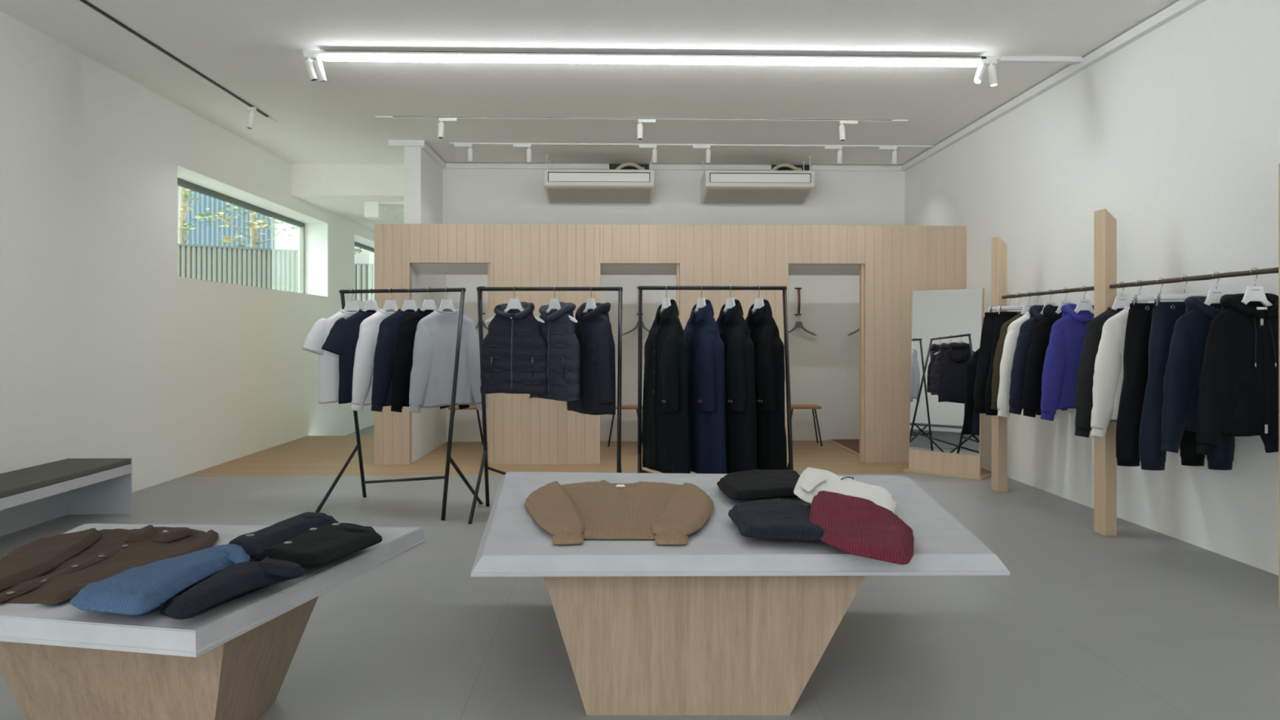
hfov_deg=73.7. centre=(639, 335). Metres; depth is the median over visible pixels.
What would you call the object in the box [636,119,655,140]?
spotlight
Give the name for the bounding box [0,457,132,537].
bench
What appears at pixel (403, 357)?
shirt
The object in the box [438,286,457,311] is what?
clothes hanger
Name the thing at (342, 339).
t-shirt
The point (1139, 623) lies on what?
floor
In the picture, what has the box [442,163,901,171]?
trim
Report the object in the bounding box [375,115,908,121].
track
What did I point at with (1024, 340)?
hoodie
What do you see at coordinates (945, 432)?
mirror
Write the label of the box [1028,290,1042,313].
clothes hanger
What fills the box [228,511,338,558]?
cardigan
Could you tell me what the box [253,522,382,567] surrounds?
folded garment
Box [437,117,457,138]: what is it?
spotlight
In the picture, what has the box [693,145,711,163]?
spotlight
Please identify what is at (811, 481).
sweater
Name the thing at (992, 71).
spotlight
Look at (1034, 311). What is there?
hood
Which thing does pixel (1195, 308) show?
hood
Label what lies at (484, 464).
clothes rack
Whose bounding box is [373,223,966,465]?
wall
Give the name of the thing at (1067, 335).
hoodie
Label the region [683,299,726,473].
coat
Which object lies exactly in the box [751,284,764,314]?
clothes hanger
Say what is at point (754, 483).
sweater
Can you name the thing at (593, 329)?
puffer jacket
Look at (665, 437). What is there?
coat
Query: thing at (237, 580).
sweater
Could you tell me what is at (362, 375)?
shirt
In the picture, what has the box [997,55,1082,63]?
trim
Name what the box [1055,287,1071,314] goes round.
clothes hanger
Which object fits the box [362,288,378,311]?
clothes hanger
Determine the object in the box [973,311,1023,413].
trousers
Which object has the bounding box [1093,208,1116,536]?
wooden post
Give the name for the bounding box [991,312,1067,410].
sweatshirt
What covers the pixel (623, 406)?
stool
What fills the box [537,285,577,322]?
clothes hanger
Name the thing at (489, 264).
door frame
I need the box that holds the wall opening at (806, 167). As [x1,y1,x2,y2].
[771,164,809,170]
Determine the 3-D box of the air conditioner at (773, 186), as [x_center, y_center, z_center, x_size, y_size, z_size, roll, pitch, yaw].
[1.366,-1.833,10.047,1.250,0.494,0.630,0,0,-2]
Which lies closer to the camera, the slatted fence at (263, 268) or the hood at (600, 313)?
the hood at (600, 313)
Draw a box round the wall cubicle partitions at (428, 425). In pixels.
[412,264,446,462]
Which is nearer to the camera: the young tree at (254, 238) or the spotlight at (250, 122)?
the spotlight at (250, 122)
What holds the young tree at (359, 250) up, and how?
on the ground
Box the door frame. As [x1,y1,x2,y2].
[488,262,490,463]
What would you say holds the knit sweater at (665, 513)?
on the display table at (724, 621)
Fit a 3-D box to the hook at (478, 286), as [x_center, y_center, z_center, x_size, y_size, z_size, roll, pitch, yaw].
[-1.907,-0.424,10.265,0.080,0.336,0.071,0,0,-2]
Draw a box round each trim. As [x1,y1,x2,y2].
[388,139,445,168]
[412,263,488,274]
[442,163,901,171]
[600,263,676,275]
[788,264,859,275]
[900,0,1206,171]
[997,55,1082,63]
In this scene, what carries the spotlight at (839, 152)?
attached to the track at (536, 144)
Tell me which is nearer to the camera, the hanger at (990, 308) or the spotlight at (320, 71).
the spotlight at (320, 71)
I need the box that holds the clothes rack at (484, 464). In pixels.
[467,286,622,524]
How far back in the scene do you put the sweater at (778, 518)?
2.95 m
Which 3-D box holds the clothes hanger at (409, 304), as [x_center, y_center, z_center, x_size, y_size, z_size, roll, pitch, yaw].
[-1.704,-0.223,6.314,0.386,0.267,0.028,0,0,-36]
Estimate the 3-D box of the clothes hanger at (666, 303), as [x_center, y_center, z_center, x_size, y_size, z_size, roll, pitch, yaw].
[0.185,-0.223,5.957,0.021,0.267,0.286,0,0,-29]
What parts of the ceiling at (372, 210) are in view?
frame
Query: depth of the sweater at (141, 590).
2.18 m
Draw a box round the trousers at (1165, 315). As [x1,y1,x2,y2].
[1138,302,1235,470]
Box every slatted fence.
[177,243,297,292]
[354,263,373,302]
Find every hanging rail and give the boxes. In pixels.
[1001,286,1093,298]
[1109,266,1278,288]
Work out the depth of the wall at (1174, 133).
5.64 m
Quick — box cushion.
[0,458,131,497]
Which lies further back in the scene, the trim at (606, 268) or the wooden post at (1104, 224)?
the trim at (606, 268)
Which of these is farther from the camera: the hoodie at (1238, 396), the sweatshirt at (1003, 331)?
the sweatshirt at (1003, 331)
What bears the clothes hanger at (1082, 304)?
hanging from the hanging rail at (1087, 288)
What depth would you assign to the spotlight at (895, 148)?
9.33 m
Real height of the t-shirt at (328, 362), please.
0.700 m
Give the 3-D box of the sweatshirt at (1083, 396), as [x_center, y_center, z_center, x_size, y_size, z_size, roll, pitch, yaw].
[3.011,0.228,5.320,0.642,0.808,0.148,0,0,-2]
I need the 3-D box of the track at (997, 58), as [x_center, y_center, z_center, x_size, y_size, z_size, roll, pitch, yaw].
[0.140,-2.069,6.306,5.202,0.022,0.036,0,0,-2]
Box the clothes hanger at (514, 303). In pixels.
[484,285,544,323]
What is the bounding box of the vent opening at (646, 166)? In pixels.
[608,164,648,169]
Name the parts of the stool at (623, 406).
leg, seat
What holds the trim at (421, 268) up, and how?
attached to the wall at (899, 260)
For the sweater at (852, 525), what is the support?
on the display table at (724, 621)
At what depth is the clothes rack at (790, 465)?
5.95 m
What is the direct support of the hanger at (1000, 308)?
hanging from the hanging rail at (1087, 288)
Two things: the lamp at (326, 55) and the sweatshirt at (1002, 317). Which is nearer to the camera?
the lamp at (326, 55)
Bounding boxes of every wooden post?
[991,236,1007,492]
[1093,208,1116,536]
[1278,163,1279,607]
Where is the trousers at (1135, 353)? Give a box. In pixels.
[1115,302,1205,466]
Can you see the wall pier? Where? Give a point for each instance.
(423, 176)
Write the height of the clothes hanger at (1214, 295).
0.267 m
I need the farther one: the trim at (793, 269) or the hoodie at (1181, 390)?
the trim at (793, 269)
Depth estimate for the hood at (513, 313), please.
6.05 m
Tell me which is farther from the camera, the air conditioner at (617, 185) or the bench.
the air conditioner at (617, 185)
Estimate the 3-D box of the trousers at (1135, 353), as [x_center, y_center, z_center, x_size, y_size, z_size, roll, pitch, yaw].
[3.021,0.283,4.952,0.528,0.940,0.129,0,0,-2]
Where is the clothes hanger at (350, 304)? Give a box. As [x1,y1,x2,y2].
[342,288,359,311]
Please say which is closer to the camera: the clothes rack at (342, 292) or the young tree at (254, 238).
the clothes rack at (342, 292)
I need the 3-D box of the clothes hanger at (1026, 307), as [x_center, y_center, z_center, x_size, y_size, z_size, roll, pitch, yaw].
[2.977,-0.203,6.530,0.386,0.267,0.015,0,0,-5]
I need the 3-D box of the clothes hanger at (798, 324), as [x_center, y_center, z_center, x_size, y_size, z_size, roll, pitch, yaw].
[1.929,-0.127,10.356,0.436,0.267,0.014,0,0,-6]
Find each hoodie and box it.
[1008,305,1044,414]
[1022,304,1070,417]
[1040,303,1093,421]
[1160,296,1278,453]
[1195,293,1278,456]
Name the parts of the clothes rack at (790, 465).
leg, rail, leg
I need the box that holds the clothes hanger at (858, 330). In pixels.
[847,328,859,335]
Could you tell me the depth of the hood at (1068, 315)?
5.72 m
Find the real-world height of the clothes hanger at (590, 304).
0.267 m
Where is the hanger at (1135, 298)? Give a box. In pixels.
[1131,277,1185,303]
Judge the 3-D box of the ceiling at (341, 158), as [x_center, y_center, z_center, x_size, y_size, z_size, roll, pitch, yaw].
[-0.469,-1.990,7.640,8.170,0.580,19.100,0,0,-2]
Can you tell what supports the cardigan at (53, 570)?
on the display table at (232, 660)
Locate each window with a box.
[177,177,304,293]
[354,241,373,252]
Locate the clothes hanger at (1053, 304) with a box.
[1040,288,1056,314]
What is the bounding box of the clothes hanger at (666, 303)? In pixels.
[659,284,671,315]
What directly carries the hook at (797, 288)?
attached to the wall at (824, 367)
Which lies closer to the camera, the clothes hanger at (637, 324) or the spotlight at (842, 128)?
the spotlight at (842, 128)
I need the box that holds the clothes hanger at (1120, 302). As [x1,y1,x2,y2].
[1111,281,1129,310]
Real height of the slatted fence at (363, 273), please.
2.995 m
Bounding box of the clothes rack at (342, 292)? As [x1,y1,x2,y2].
[315,288,483,520]
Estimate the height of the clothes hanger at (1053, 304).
0.267 m
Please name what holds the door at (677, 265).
in the wall at (899, 260)
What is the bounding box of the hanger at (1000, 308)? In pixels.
[997,292,1023,313]
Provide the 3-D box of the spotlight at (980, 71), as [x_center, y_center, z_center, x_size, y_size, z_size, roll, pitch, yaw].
[2.534,-1.963,6.356,0.136,0.189,0.066,0,0,-37]
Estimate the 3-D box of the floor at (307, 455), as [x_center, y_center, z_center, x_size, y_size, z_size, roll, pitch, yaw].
[-0.518,1.310,9.419,8.170,0.060,3.140,0,0,-2]
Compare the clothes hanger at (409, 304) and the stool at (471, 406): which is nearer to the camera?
the clothes hanger at (409, 304)
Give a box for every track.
[79,0,277,122]
[302,49,999,61]
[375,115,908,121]
[448,142,933,147]
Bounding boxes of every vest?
[480,302,547,395]
[529,302,580,401]
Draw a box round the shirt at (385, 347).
[371,308,449,412]
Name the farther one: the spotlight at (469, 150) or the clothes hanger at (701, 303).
the spotlight at (469, 150)
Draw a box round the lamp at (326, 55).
[320,51,981,66]
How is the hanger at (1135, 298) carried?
hanging from the hanging rail at (1272, 270)
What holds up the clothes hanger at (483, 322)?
hanging from the hook at (478, 286)
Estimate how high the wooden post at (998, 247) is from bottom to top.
2.091 m
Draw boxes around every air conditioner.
[543,154,653,203]
[700,155,814,204]
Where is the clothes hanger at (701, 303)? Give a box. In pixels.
[693,284,706,315]
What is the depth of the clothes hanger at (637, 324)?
10.29 m
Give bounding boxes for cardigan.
[0,524,218,604]
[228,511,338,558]
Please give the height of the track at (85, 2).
0.014 m
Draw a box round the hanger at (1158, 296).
[1154,275,1207,305]
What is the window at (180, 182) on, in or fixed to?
in the wall at (106, 352)
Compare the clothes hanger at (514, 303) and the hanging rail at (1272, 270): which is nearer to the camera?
the hanging rail at (1272, 270)
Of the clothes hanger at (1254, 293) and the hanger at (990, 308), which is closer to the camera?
the clothes hanger at (1254, 293)
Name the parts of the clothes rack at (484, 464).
leg, rail, leg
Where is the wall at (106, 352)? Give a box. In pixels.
[0,10,373,492]
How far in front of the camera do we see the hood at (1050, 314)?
5.97 m
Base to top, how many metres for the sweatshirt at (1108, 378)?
0.789 m
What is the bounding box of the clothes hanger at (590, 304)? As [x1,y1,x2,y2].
[582,285,596,312]
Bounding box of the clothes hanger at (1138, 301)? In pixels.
[1128,280,1147,307]
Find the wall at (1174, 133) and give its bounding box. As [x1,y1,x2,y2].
[904,0,1279,575]
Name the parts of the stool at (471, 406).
seat, leg, leg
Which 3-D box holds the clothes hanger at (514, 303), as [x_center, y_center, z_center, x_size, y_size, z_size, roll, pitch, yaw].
[-0.896,-0.223,6.090,0.446,0.267,0.042,0,0,9]
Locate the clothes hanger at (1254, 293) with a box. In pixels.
[1241,267,1272,306]
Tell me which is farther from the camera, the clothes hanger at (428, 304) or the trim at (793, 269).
the trim at (793, 269)
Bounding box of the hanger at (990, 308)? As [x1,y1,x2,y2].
[987,293,1022,311]
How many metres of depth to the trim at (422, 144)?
9.12 m
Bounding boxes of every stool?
[447,404,483,444]
[608,404,642,446]
[791,404,822,446]
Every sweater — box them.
[70,543,250,616]
[160,555,305,618]
[408,308,487,413]
[524,480,714,544]
[716,469,799,500]
[728,497,825,541]
[793,466,896,513]
[808,490,914,564]
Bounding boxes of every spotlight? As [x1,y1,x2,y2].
[246,106,256,129]
[303,53,318,81]
[312,53,326,81]
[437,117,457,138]
[453,143,472,162]
[513,144,531,162]
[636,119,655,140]
[639,145,657,163]
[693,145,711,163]
[824,146,842,164]
[839,120,857,141]
[879,146,897,164]
[973,59,987,84]
[986,59,997,86]
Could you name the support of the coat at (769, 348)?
hanging from the clothes hanger at (758, 303)
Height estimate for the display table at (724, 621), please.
0.580 m
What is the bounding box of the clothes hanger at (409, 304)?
[400,287,417,311]
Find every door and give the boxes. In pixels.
[675,263,679,319]
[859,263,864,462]
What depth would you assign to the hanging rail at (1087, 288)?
6.17 m
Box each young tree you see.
[177,186,204,244]
[197,202,297,248]
[354,245,364,254]
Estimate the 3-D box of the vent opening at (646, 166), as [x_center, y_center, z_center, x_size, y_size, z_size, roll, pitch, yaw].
[-0.132,-2.038,10.302,0.480,0.065,0.004,0,0,-2]
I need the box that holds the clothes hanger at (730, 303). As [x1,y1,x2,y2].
[723,284,735,315]
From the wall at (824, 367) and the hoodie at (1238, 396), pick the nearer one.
the hoodie at (1238, 396)
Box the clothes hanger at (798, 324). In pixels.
[788,314,816,336]
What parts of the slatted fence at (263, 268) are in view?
cap rail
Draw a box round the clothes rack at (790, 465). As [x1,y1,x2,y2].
[637,285,793,473]
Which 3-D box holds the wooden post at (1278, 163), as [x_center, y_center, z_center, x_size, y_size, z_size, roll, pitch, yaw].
[3.048,0.235,3.958,0.075,2.091,0.130,0,0,-2]
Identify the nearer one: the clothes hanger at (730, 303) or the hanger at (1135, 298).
the hanger at (1135, 298)
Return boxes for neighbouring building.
[177,185,373,263]
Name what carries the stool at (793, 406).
on the floor at (307, 455)
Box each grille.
[546,187,651,203]
[703,188,811,204]
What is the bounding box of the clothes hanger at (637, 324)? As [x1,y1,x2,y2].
[622,320,648,335]
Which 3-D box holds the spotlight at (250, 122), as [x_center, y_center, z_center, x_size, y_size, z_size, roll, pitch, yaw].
[-3.522,-1.969,7.726,0.078,0.199,0.070,0,0,-2]
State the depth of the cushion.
5.47 m
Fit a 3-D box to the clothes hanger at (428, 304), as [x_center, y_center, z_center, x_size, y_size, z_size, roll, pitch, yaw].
[-1.550,-0.223,6.272,0.386,0.267,0.028,0,0,-36]
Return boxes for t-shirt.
[302,309,356,404]
[321,309,376,404]
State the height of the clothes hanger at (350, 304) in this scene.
0.267 m
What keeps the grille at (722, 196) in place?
attached to the air conditioner at (773, 186)
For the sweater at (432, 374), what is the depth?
6.17 m
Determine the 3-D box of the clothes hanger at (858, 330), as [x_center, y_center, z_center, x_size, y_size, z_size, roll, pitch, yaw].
[2.738,-0.128,10.379,0.436,0.267,0.014,0,0,-6]
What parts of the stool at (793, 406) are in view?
seat, leg, leg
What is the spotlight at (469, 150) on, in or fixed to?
attached to the track at (536, 144)
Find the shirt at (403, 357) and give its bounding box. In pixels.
[391,308,469,412]
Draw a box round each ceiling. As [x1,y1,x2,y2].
[0,0,1179,231]
[364,201,404,219]
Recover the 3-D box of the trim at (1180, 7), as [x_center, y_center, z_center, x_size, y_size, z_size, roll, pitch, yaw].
[3.379,-2.037,4.471,0.055,0.063,11.950,0,0,-2]
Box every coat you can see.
[641,299,690,473]
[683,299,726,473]
[715,299,756,473]
[745,299,786,470]
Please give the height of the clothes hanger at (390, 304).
0.267 m
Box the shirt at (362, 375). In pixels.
[351,308,422,411]
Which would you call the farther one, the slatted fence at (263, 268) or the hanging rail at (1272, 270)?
the slatted fence at (263, 268)
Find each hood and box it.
[493,302,534,319]
[538,302,576,321]
[575,302,610,321]
[1028,305,1044,320]
[1042,304,1062,321]
[1061,303,1093,322]
[1184,296,1221,318]
[1219,293,1278,319]
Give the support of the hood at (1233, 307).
attached to the hoodie at (1238, 396)
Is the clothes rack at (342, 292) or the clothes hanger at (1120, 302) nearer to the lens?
the clothes hanger at (1120, 302)
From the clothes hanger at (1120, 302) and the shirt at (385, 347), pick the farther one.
the shirt at (385, 347)
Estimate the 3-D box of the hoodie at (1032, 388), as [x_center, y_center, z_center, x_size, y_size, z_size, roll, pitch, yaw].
[2.991,0.176,6.020,0.643,0.794,0.212,0,0,-2]
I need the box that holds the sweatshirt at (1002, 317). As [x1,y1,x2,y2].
[985,311,1040,415]
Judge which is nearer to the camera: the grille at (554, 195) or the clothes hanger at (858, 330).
the grille at (554, 195)
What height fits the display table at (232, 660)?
0.580 m
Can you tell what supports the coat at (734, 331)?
hanging from the clothes hanger at (730, 303)
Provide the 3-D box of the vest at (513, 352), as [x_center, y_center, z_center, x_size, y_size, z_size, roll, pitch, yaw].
[-0.891,0.086,6.122,0.508,0.664,0.235,0,0,9]
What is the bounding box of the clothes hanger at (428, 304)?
[420,287,436,311]
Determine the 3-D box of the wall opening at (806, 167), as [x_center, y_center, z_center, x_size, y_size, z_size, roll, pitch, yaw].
[1.834,-2.038,10.357,0.480,0.065,0.004,0,0,-2]
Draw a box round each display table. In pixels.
[0,523,426,719]
[471,471,1009,715]
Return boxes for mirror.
[903,288,991,479]
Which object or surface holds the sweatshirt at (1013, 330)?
hanging from the clothes hanger at (1037, 303)
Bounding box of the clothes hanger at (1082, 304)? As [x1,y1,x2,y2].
[1074,285,1093,314]
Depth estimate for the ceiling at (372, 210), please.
10.81 m
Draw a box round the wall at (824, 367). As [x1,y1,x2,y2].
[442,163,904,441]
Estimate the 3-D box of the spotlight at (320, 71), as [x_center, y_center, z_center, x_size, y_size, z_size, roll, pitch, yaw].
[-2.345,-1.959,6.245,0.104,0.198,0.065,0,0,-36]
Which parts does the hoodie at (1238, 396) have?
zip pull, zip pull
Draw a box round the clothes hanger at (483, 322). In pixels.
[475,314,488,329]
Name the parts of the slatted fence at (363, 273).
cap rail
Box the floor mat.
[826,439,859,456]
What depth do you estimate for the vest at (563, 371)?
5.97 m
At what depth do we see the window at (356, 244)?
14.42 m
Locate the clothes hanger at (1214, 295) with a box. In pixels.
[1204,271,1225,305]
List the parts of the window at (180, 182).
rail, frame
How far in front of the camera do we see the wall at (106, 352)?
6.94 m
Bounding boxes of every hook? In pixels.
[478,286,484,314]
[795,287,801,315]
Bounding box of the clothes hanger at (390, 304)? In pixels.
[382,287,398,311]
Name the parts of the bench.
panel, panel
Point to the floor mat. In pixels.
(852, 446)
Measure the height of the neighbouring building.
9.000 m
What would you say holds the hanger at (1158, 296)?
hanging from the hanging rail at (1272, 270)
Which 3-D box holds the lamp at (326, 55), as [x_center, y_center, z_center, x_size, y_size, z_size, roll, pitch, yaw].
[0.102,-2.035,6.305,4.847,0.045,0.120,0,0,-2]
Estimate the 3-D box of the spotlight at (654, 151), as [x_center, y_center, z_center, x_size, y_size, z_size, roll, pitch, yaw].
[0.089,-1.972,9.284,0.197,0.191,0.067,0,0,-2]
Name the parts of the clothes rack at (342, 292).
leg, rail, leg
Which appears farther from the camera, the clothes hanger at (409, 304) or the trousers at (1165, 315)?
the clothes hanger at (409, 304)
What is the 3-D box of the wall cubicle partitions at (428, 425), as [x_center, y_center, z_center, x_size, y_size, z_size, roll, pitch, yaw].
[0.337,0.270,9.488,5.406,2.020,1.750,0,0,-2]
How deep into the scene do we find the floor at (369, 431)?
12.83 m
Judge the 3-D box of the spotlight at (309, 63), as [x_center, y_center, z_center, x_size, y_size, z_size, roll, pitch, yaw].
[-2.404,-1.959,6.235,0.098,0.198,0.056,0,0,-2]
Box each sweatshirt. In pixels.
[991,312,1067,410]
[996,311,1075,417]
[1074,306,1124,437]
[1090,306,1129,437]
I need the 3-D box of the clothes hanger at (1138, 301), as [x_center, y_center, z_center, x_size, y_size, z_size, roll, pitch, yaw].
[3.015,-0.203,5.151,0.386,0.267,0.015,0,0,-2]
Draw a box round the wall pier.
[404,146,442,223]
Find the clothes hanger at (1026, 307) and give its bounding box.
[1020,291,1031,315]
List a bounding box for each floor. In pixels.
[0,472,1279,719]
[182,435,991,476]
[345,425,373,435]

